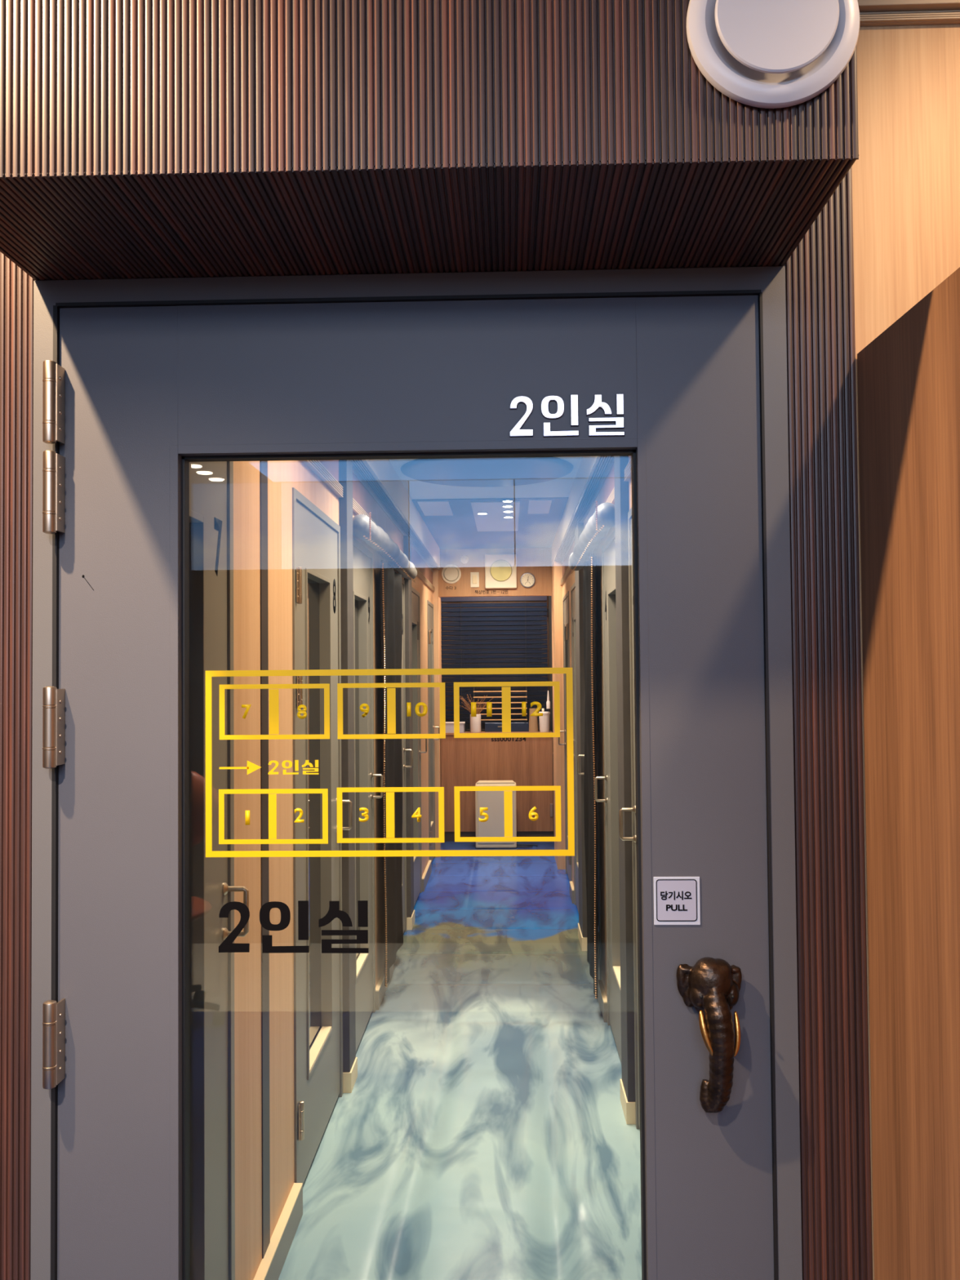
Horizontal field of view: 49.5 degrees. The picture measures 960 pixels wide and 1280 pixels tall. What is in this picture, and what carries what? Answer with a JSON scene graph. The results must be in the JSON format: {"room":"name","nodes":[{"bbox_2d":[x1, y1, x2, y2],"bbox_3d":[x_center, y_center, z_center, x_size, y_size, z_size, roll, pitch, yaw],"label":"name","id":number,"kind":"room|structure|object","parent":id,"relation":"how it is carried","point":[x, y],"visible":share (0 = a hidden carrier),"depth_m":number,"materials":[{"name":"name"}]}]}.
{"room":"massage parlor hallway","nodes":[
{"label":"massage parlor hallway","id":0,"kind":"room"},
{"bbox_2d":[233,459,441,1279],"bbox_3d":[-0.523,0.438,5.702,0.090,2.610,8.510,-1,-2,2],"label":"wall","id":1,"kind":"structure","parent":0,"point":[282,475],"depth_m":2.80,"materials":[{"name":"brown wood"}]},
{"bbox_2d":[189,461,248,1279],"bbox_3d":[-0.598,0.577,1.945,0.146,2.124,0.883,-1,-2,2],"label":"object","id":2,"kind":"structure","parent":1,"relation":"in","point":[211,879],"depth_m":2.23,"materials":[{"name":"brown paint"}]},
{"bbox_2d":[259,460,270,1258],"bbox_3d":[-0.559,0.542,2.705,0.004,2.235,0.075,-1,-2,2],"label":"trim","id":3,"kind":"structure","parent":1,"relation":"attached to","point":[263,464],"depth_m":2.70,"materials":[{"name":"grey laminate"}]},
{"bbox_2d":[253,1182,302,1279],"bbox_3d":[-0.537,1.615,2.698,0.026,0.091,0.660,-1,-2,2],"label":"baseboard","id":4,"kind":"structure","parent":1,"relation":"attached to","point":[270,1267],"depth_m":2.79,"materials":[{"name":"brown paint"}]},
{"bbox_2d":[292,487,352,1184],"bbox_3d":[-0.555,0.620,3.491,0.146,2.124,0.848,-1,-2,2],"label":"door","id":5,"kind":"structure","parent":1,"relation":"in","point":[316,537],"depth_m":3.55,"materials":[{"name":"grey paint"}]},
{"bbox_2d":[338,459,355,1072],"bbox_3d":[-0.509,0.495,4.004,0.030,2.400,0.150,-1,-2,2],"label":"trim","id":6,"kind":"structure","parent":1,"relation":"attached to","point":[345,466],"depth_m":3.95,"materials":[{"name":"laminate"}]},
{"bbox_2d":[342,1057,357,1093],"bbox_3d":[-0.496,1.657,3.971,0.036,0.075,0.158,-1,-2,2],"label":"trim","id":7,"kind":"structure","parent":1,"relation":"attached to","point":[349,1079],"depth_m":3.89,"materials":[{"name":"beige"}]},
{"bbox_2d":[352,537,383,1051],"bbox_3d":[-0.527,0.647,4.473,0.146,2.124,0.773,-1,-2,2],"label":"door","id":8,"kind":"structure","parent":1,"relation":"in","point":[363,653],"depth_m":4.66,"materials":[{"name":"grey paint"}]},
{"bbox_2d":[302,460,435,591],"bbox_3d":[-0.493,-0.528,5.182,0.016,0.043,7.380,-1,-2,2],"label":"trim","id":9,"kind":"structure","parent":1,"relation":"attached to","point":[316,466],"depth_m":3.77,"materials":[{"name":"beige"}]},
{"bbox_2d":[375,964,393,1009],"bbox_3d":[-0.471,1.682,5.151,0.020,0.091,0.620,-1,-2,2],"label":"baseboard","id":10,"kind":"structure","parent":1,"relation":"attached to","point":[380,989],"depth_m":4.95,"materials":[{"name":"brown paint"}]},
{"bbox_2d":[352,511,417,582],"bbox_3d":[-0.449,-0.427,5.238,0.101,0.130,2.245,-1,-2,2],"label":"air duct","id":11,"kind":"object","parent":1,"relation":"attached to","point":[364,529],"visible":1,"depth_m":4.69,"materials":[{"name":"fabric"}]},
{"bbox_2d":[380,560,403,986],"bbox_3d":[-0.447,0.633,5.304,0.034,2.005,0.832,-1,-2,2],"label":"door","id":12,"kind":"structure","parent":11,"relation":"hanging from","point":[391,585],"depth_m":5.25,"materials":[{"name":"grey metal"}]},
{"bbox_2d":[351,459,439,572],"bbox_3d":[-0.474,-0.694,5.181,0.057,0.042,7.390,-1,-2,2],"label":"trim","id":13,"kind":"structure","parent":1,"relation":"attached to","point":[362,469],"depth_m":5.36,"materials":[{"name":"beige"}]},
{"bbox_2d":[365,458,439,567],"bbox_3d":[-0.474,-0.798,5.184,0.060,0.167,7.390,-1,-2,2],"label":"trim","id":14,"kind":"structure","parent":1,"relation":"attached to","point":[383,468],"depth_m":5.81,"materials":[{"name":"beige paint"}]},
{"bbox_2d":[400,578,413,933],"bbox_3d":[-0.487,0.686,5.919,0.146,2.124,0.838,-1,-2,2],"label":"door","id":15,"kind":"structure","parent":1,"relation":"in","point":[402,689],"depth_m":6.28,"materials":[{"name":"brown paint"}]},
{"bbox_2d":[403,535,413,917],"bbox_3d":[-0.441,0.563,6.452,0.030,2.400,0.200,-1,-2,2],"label":"trim","id":16,"kind":"structure","parent":1,"relation":"attached to","point":[406,540],"depth_m":6.37,"materials":[{"name":"laminate"}]},
{"bbox_2d":[406,910,414,929],"bbox_3d":[-0.428,1.725,6.420,0.036,0.075,0.208,-1,-2,2],"label":"trim","id":17,"kind":"structure","parent":1,"relation":"attached to","point":[410,921],"depth_m":6.32,"materials":[{"name":"beige wood"}]},
{"bbox_2d":[411,586,426,906],"bbox_3d":[-0.457,0.716,6.994,0.146,2.124,0.868,-1,-2,2],"label":"door","id":18,"kind":"structure","parent":1,"relation":"in","point":[417,751],"depth_m":7.21,"materials":[{"name":"brown paint"}]},
{"bbox_2d":[422,860,431,891],"bbox_3d":[-0.398,1.754,7.769,0.020,0.091,0.720,-1,-2,2],"label":"baseboard","id":19,"kind":"structure","parent":1,"relation":"attached to","point":[426,874],"depth_m":7.71,"materials":[{"name":"brown paint"}]},
{"bbox_2d":[426,600,439,861],"bbox_3d":[-0.415,0.757,8.472,0.146,2.124,0.608,-1,-2,2],"label":"door","id":20,"kind":"structure","parent":1,"relation":"in","point":[431,726],"depth_m":8.61,"materials":[{"name":"brown paint"}]},
{"bbox_2d":[432,568,440,857],"bbox_3d":[-0.367,0.613,8.820,0.045,2.430,0.060,-1,-2,2],"label":"trim","id":21,"kind":"structure","parent":1,"relation":"attached to","point":[435,571],"depth_m":8.80,"materials":[{"name":"brown wood"}]},
{"bbox_2d":[278,840,641,1279],"bbox_3d":[0.067,1.742,5.650,1.247,0.038,8.510,-1,-2,2],"label":"floor","id":22,"kind":"structure","parent":0,"point":[482,1132],"depth_m":3.69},
{"bbox_2d":[475,780,516,848],"bbox_3d":[0.142,1.542,9.237,0.360,0.574,0.208,-1,-2,2],"label":"air purifier","id":23,"kind":"object","parent":22,"relation":"on","point":[494,801],"visible":0.77,"depth_m":9.13,"materials":[{"name":"beige plastic"}]},
{"bbox_2d":[477,791,514,843],"bbox_3d":[0.140,1.548,9.138,0.316,0.469,0.010,-1,-2,2],"label":"grille","id":24,"kind":"object","parent":23,"relation":"attached to","point":[493,800],"depth_m":9.13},
{"bbox_2d":[440,730,553,840],"bbox_3d":[0.135,1.349,9.649,1.072,0.993,0.235,-1,-2,2],"label":"counter","id":25,"kind":"object","parent":22,"relation":"on","point":[524,761],"depth_m":9.55,"materials":[{"name":"brown wood"}]},
{"bbox_2d":[445,721,465,733],"bbox_3d":[-0.270,0.804,9.644,0.268,0.102,0.137,-1,-2,2],"label":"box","id":26,"kind":"object","parent":25,"relation":"on","point":[449,725],"visible":0.6,"depth_m":9.58,"materials":[{"name":"white metal"}]},
{"bbox_2d":[459,694,493,732],"bbox_3d":[-0.032,0.677,9.630,0.326,0.351,0.100,-1,-2,2],"label":"flower vase","id":27,"kind":"object","parent":25,"relation":"on","point":[475,722],"visible":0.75,"depth_m":9.60,"materials":[{"name":"white ceramic"}]},
{"bbox_2d":[445,730,551,735],"bbox_3d":[0.154,0.862,9.662,1.025,0.020,0.235,-1,-2,2],"label":"countertop","id":28,"kind":"structure","parent":25,"relation":"on","point":[446,734],"depth_m":9.56,"materials":[{"name":"brown wood"}]},
{"bbox_2d":[473,686,527,722],"bbox_3d":[0.190,0.636,9.777,0.502,0.438,0.035,-1,-2,2],"label":"rack","id":29,"kind":"object","parent":25,"relation":"on","point":[526,696],"visible":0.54,"depth_m":9.76,"materials":[{"name":"brown wood"}]},
{"bbox_2d":[484,722,528,732],"bbox_3d":[0.251,0.811,9.702,0.408,0.083,0.092,-1,-2,2],"label":"printer","id":30,"kind":"object","parent":25,"relation":"on","point":[489,726],"visible":0.83,"depth_m":9.66,"materials":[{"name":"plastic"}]},
{"bbox_2d":[528,708,538,732],"bbox_3d":[0.495,0.741,9.643,0.090,0.215,0.090,-1,-2,2],"label":"paper cup","id":31,"kind":"object","parent":25,"relation":"on","point":[533,720],"visible":0.88,"depth_m":9.61,"materials":[{"name":"brown"}]},
{"bbox_2d":[538,708,550,732],"bbox_3d":[0.595,0.740,9.611,0.108,0.215,0.108,-1,-2,2],"label":"tumbler","id":32,"kind":"object","parent":25,"relation":"on","point":[544,720],"visible":0.88,"depth_m":9.57,"materials":[{"name":"white plastic"}]},
{"bbox_2d":[546,690,550,708],"bbox_3d":[0.627,0.547,9.567,0.036,0.167,0.036,-1,-2,2],"label":"glue bottle","id":33,"kind":"object","parent":25,"relation":"on","point":[548,703],"visible":1,"depth_m":9.56,"materials":[{"name":"white plastic"}]},
{"bbox_2d":[516,844,537,847],"bbox_3d":[0.368,1.826,9.247,0.287,0.010,0.109,-1,-2,2],"label":"power cable","id":34,"kind":"object","parent":22,"relation":"on","point":[517,845],"visible":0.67,"depth_m":9.25,"materials":[{"name":"black rubber"}]},
{"bbox_2d":[0,24,959,1279],"bbox_3d":[-0.209,0.280,1.389,4.300,2.680,0.101,-1,-2,2],"label":"wall","id":35,"kind":"structure","parent":0,"point":[836,1212],"depth_m":1.34,"materials":[{"name":"brown wood"}]},
{"bbox_2d":[30,266,802,1279],"bbox_3d":[-0.087,0.571,1.349,0.978,2.094,0.155,-1,-2,2],"label":"door","id":36,"kind":"structure","parent":35,"relation":"in","point":[682,373],"depth_m":1.35,"materials":[{"name":"grey metal"}]},
{"bbox_2d":[653,876,700,924],"bbox_3d":[0.251,0.332,1.326,0.059,0.061,0.002,-1,-2,2],"label":"sign","id":37,"kind":"object","parent":36,"relation":"attached to","point":[677,901],"visible":1,"depth_m":1.32,"materials":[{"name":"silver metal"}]},
{"bbox_2d":[0,0,858,280],"bbox_3d":[-0.103,-0.773,1.223,0.979,0.586,0.291,-1,-2,2],"label":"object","id":38,"kind":"structure","parent":35,"relation":"attached to","point":[141,139],"depth_m":1.08,"materials":[{"name":"brown wood"}]},
{"bbox_2d":[686,0,859,108],"bbox_3d":[0.297,-0.626,1.049,0.174,0.174,0.025,-1,-2,2],"label":"air vent","id":39,"kind":"object","parent":35,"relation":"attached to","point":[766,54],"visible":1,"depth_m":1.04,"materials":[{"name":"white plastic"}]},
{"bbox_2d":[857,0,959,26],"bbox_3d":[1.205,-0.815,1.323,1.450,0.022,0.022,-1,-2,2],"label":"trim","id":40,"kind":"structure","parent":35,"relation":"attached to","point":[872,12],"depth_m":1.34,"materials":[{"name":"beige wood"}]},
{"bbox_2d":[388,456,582,549],"bbox_3d":[0.044,-0.894,5.723,1.247,0.056,8.510,-1,-2,2],"label":"ceiling","id":41,"kind":"structure","parent":0,"point":[458,531],"depth_m":6.74,"materials":[{"name":"blue paint"}]},
{"bbox_2d":[417,500,453,515],"bbox_3d":[-0.279,-0.838,6.626,0.190,0.011,0.580,-1,-2,2],"label":"tile","id":42,"kind":"structure","parent":41,"relation":"attached to","point":[438,508],"depth_m":6.59,"materials":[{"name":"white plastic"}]},
{"bbox_2d":[400,456,573,487],"bbox_3d":[0.036,-0.870,5.377,0.890,0.020,0.890,-1,-2,2],"label":"ceiling disc","id":43,"kind":"object","parent":41,"relation":"attached to","point":[495,471],"visible":0.87,"depth_m":5.31,"materials":[{"name":"blue paint"}]},
{"bbox_2d":[471,501,519,531],"bbox_3d":[0.113,-0.830,7.050,0.300,0.011,1.350,-1,-2,2],"label":"tile","id":44,"kind":"structure","parent":41,"relation":"attached to","point":[494,521],"depth_m":6.96,"materials":[{"name":"tile"}]},
{"bbox_2d":[502,505,513,507],"bbox_3d":[0.173,-0.837,6.531,0.072,0.003,0.072,-1,-2,2],"label":"recessed light","id":45,"kind":"object","parent":44,"relation":"attached to","point":[504,506],"visible":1,"depth_m":6.52,"materials":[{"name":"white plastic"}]},
{"bbox_2d":[502,500,513,502],"bbox_3d":[0.168,-0.843,6.330,0.072,0.003,0.072,-1,-2,2],"label":"recessed light","id":46,"kind":"object","parent":44,"relation":"attached to","point":[505,501],"visible":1,"depth_m":6.33,"materials":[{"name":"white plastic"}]},
{"bbox_2d":[527,499,551,514],"bbox_3d":[0.375,-0.845,6.593,0.140,0.011,0.550,-1,-2,2],"label":"tile","id":47,"kind":"structure","parent":41,"relation":"attached to","point":[535,506],"depth_m":6.56,"materials":[{"name":"white plastic"}]},
{"bbox_2d":[438,547,551,596],"bbox_3d":[0.135,-0.579,8.899,1.067,0.411,0.060,-1,-2,2],"label":"wall","id":48,"kind":"structure","parent":0,"point":[536,562],"depth_m":8.87,"materials":[{"name":"brown wood"}]},
{"bbox_2d":[441,564,461,583],"bbox_3d":[-0.244,-0.563,8.867,0.167,0.167,0.024,-1,-2,2],"label":"air vent","id":49,"kind":"object","parent":48,"relation":"in","point":[451,573],"visible":1,"depth_m":8.86,"materials":[{"name":"beige paint"}]},
{"bbox_2d":[460,555,468,564],"bbox_3d":[-0.131,-0.686,8.869,0.072,0.072,0.021,-1,-2,2],"label":"wall sensor","id":50,"kind":"object","parent":48,"relation":"attached to","point":[464,559],"visible":1,"depth_m":8.87,"materials":[{"name":"beige paint"}]},
{"bbox_2d":[470,572,479,587],"bbox_3d":[-0.045,-0.513,8.864,0.073,0.129,0.016,-1,-2,2],"label":"light switch","id":51,"kind":"object","parent":48,"relation":"attached to","point":[474,576],"visible":1,"depth_m":8.86,"materials":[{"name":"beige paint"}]},
{"bbox_2d":[475,589,507,594],"bbox_3d":[0.096,-0.409,8.865,0.280,0.034,0.001,-1,-2,2],"label":"lettering","id":52,"kind":"object","parent":48,"relation":"attached to","point":[477,592],"depth_m":8.87,"materials":[{"name":"black paint"}]},
{"bbox_2d":[441,595,552,731],"bbox_3d":[0.130,0.215,9.863,1.096,1.305,0.050,-1,-2,2],"label":"window","id":53,"kind":"structure","parent":48,"relation":"in","point":[548,629],"depth_m":9.88,"materials":[{"name":"black glass"}]},
{"bbox_2d":[440,595,547,723],"bbox_3d":[0.129,0.207,9.838,1.016,1.240,0.039,-1,-2,2],"label":"window blind","id":54,"kind":"object","parent":53,"relation":"attached to","point":[525,598],"visible":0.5,"depth_m":9.85,"materials":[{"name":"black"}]},
{"bbox_2d":[484,554,516,588],"bbox_3d":[0.176,-0.582,8.837,0.268,0.289,0.062,-1,-2,2],"label":"box","id":55,"kind":"object","parent":48,"relation":"attached to","point":[500,570],"visible":1,"depth_m":8.81,"materials":[{"name":"beige paint"}]},
{"bbox_2d":[520,572,535,587],"bbox_3d":[0.406,-0.507,8.850,0.132,0.132,0.018,-1,-2,2],"label":"clock","id":56,"kind":"object","parent":48,"relation":"attached to","point":[527,580],"visible":1,"depth_m":8.85,"materials":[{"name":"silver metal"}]},
{"bbox_2d":[562,455,631,998],"bbox_3d":[0.634,0.427,5.670,0.090,2.610,8.510,-1,-2,2],"label":"wall","id":57,"kind":"structure","parent":0,"point":[570,580],"depth_m":4.87,"materials":[{"name":"brown wood"}]},
{"bbox_2d":[551,595,554,836],"bbox_3d":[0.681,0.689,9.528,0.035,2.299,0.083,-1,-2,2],"label":"door","id":58,"kind":"structure","parent":57,"relation":"in","point":[551,596],"depth_m":9.54,"materials":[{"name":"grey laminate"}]},
{"bbox_2d":[551,560,565,869],"bbox_3d":[0.638,0.596,8.512,0.061,2.430,0.600,-1,-2,2],"label":"trim","id":59,"kind":"structure","parent":57,"relation":"attached to","point":[557,567],"depth_m":8.23,"materials":[{"name":"brown wood"}]},
{"bbox_2d":[558,591,572,880],"bbox_3d":[0.665,0.726,7.692,0.146,2.124,0.748,-1,-2,2],"label":"door","id":60,"kind":"structure","parent":57,"relation":"in","point":[566,598],"depth_m":7.85,"materials":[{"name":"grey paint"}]},
{"bbox_2d":[569,880,573,903],"bbox_3d":[0.631,1.727,7.135,0.020,0.091,0.290,-1,-2,2],"label":"baseboard","id":61,"kind":"structure","parent":57,"relation":"attached to","point":[571,886],"depth_m":7.08,"materials":[{"name":"brown paint"}]},
{"bbox_2d":[565,582,578,912],"bbox_3d":[0.634,0.696,6.598,0.146,2.124,0.818,-1,-2,2],"label":"door","id":62,"kind":"structure","parent":57,"relation":"in","point":[573,587],"depth_m":6.83,"materials":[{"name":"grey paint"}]},
{"bbox_2d":[551,456,597,566],"bbox_3d":[0.533,-0.808,5.156,0.060,0.167,7.390,-1,-2,2],"label":"trim","id":63,"kind":"structure","parent":57,"relation":"attached to","point":[586,465],"depth_m":5.80,"materials":[{"name":"beige paint"}]},
{"bbox_2d":[574,522,586,937],"bbox_3d":[0.584,0.542,6.013,0.030,2.400,0.330,-1,-2,2],"label":"trim","id":64,"kind":"structure","parent":57,"relation":"attached to","point":[580,527],"depth_m":5.87,"materials":[{"name":"laminate"}]},
{"bbox_2d":[577,923,586,951],"bbox_3d":[0.591,1.704,5.981,0.036,0.075,0.338,-1,-2,2],"label":"trim","id":65,"kind":"structure","parent":57,"relation":"attached to","point":[583,940],"depth_m":5.82,"materials":[{"name":"beige wood"}]},
{"bbox_2d":[552,455,613,564],"bbox_3d":[0.535,-0.703,5.153,0.057,0.042,7.390,-1,-2,2],"label":"trim","id":66,"kind":"structure","parent":57,"relation":"attached to","point":[602,466],"depth_m":5.20,"materials":[{"name":"beige"}]},
{"bbox_2d":[577,555,601,979],"bbox_3d":[0.601,0.663,5.419,0.146,2.124,0.818,-1,-2,2],"label":"door","id":67,"kind":"structure","parent":57,"relation":"in","point":[596,688],"depth_m":5.03,"materials":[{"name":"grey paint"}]},
{"bbox_2d":[582,553,598,999],"bbox_3d":[0.532,0.616,4.992,0.034,2.005,0.602,-1,-2,2],"label":"door","id":68,"kind":"structure","parent":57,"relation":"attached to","point":[588,570],"depth_m":4.97,"materials":[{"name":"grey metal"}]},
{"bbox_2d":[568,500,614,573],"bbox_3d":[0.508,-0.446,4.872,0.101,0.130,1.985,-1,-2,2],"label":"air duct","id":69,"kind":"object","parent":57,"relation":"attached to","point":[602,520],"visible":0.98,"depth_m":4.34,"materials":[{"name":"grey metal"}]},
{"bbox_2d":[560,458,631,585],"bbox_3d":[0.557,-0.538,5.153,0.016,0.043,7.380,-1,-2,2],"label":"trim","id":70,"kind":"structure","parent":57,"relation":"attached to","point":[628,470],"depth_m":4.07,"materials":[{"name":"beige"}]},
{"bbox_2d":[597,979,607,1022],"bbox_3d":[0.566,1.663,4.807,0.020,0.091,0.330,-1,-2,2],"label":"baseboard","id":71,"kind":"structure","parent":57,"relation":"attached to","point":[602,997],"depth_m":4.74,"materials":[{"name":"brown paint"}]},
{"bbox_2d":[594,530,621,1062],"bbox_3d":[0.568,0.631,4.253,0.146,2.124,0.813,-1,-2,2],"label":"door","id":72,"kind":"structure","parent":57,"relation":"in","point":[608,548],"depth_m":4.41,"materials":[{"name":"brown paint"}]},
{"bbox_2d":[613,455,635,1102],"bbox_3d":[0.520,0.479,3.740,0.030,2.400,0.200,-1,-2,2],"label":"trim","id":73,"kind":"structure","parent":57,"relation":"attached to","point":[620,462],"depth_m":3.66,"materials":[{"name":"laminate"}]},
{"bbox_2d":[619,1079,635,1124],"bbox_3d":[0.528,1.641,3.708,0.036,0.075,0.208,-1,-2,2],"label":"trim","id":74,"kind":"structure","parent":57,"relation":"attached to","point":[628,1108],"depth_m":3.60,"materials":[{"name":"beige wood"}]},
{"bbox_2d":[618,507,639,1128],"bbox_3d":[0.539,0.603,3.218,0.146,2.124,0.813,-1,-2,2],"label":"door","id":75,"kind":"structure","parent":57,"relation":"in","point":[633,809],"depth_m":3.59,"materials":[{"name":"brown paint"}]},
{"bbox_3d":[-0.245,1.598,-0.367,4.300,0.050,3.540,-1,-2,2],"label":"floor","id":76,"kind":"structure","parent":0,"visible":0},
{"bbox_2d":[857,266,959,1279],"bbox_3d":[0.510,0.606,0.789,0.040,1.976,1.041,-1,-2,0],"label":"wall","id":77,"kind":"structure","parent":76,"relation":"on","point":[908,375],"depth_m":1.17,"materials":[{"name":"brown wood"}]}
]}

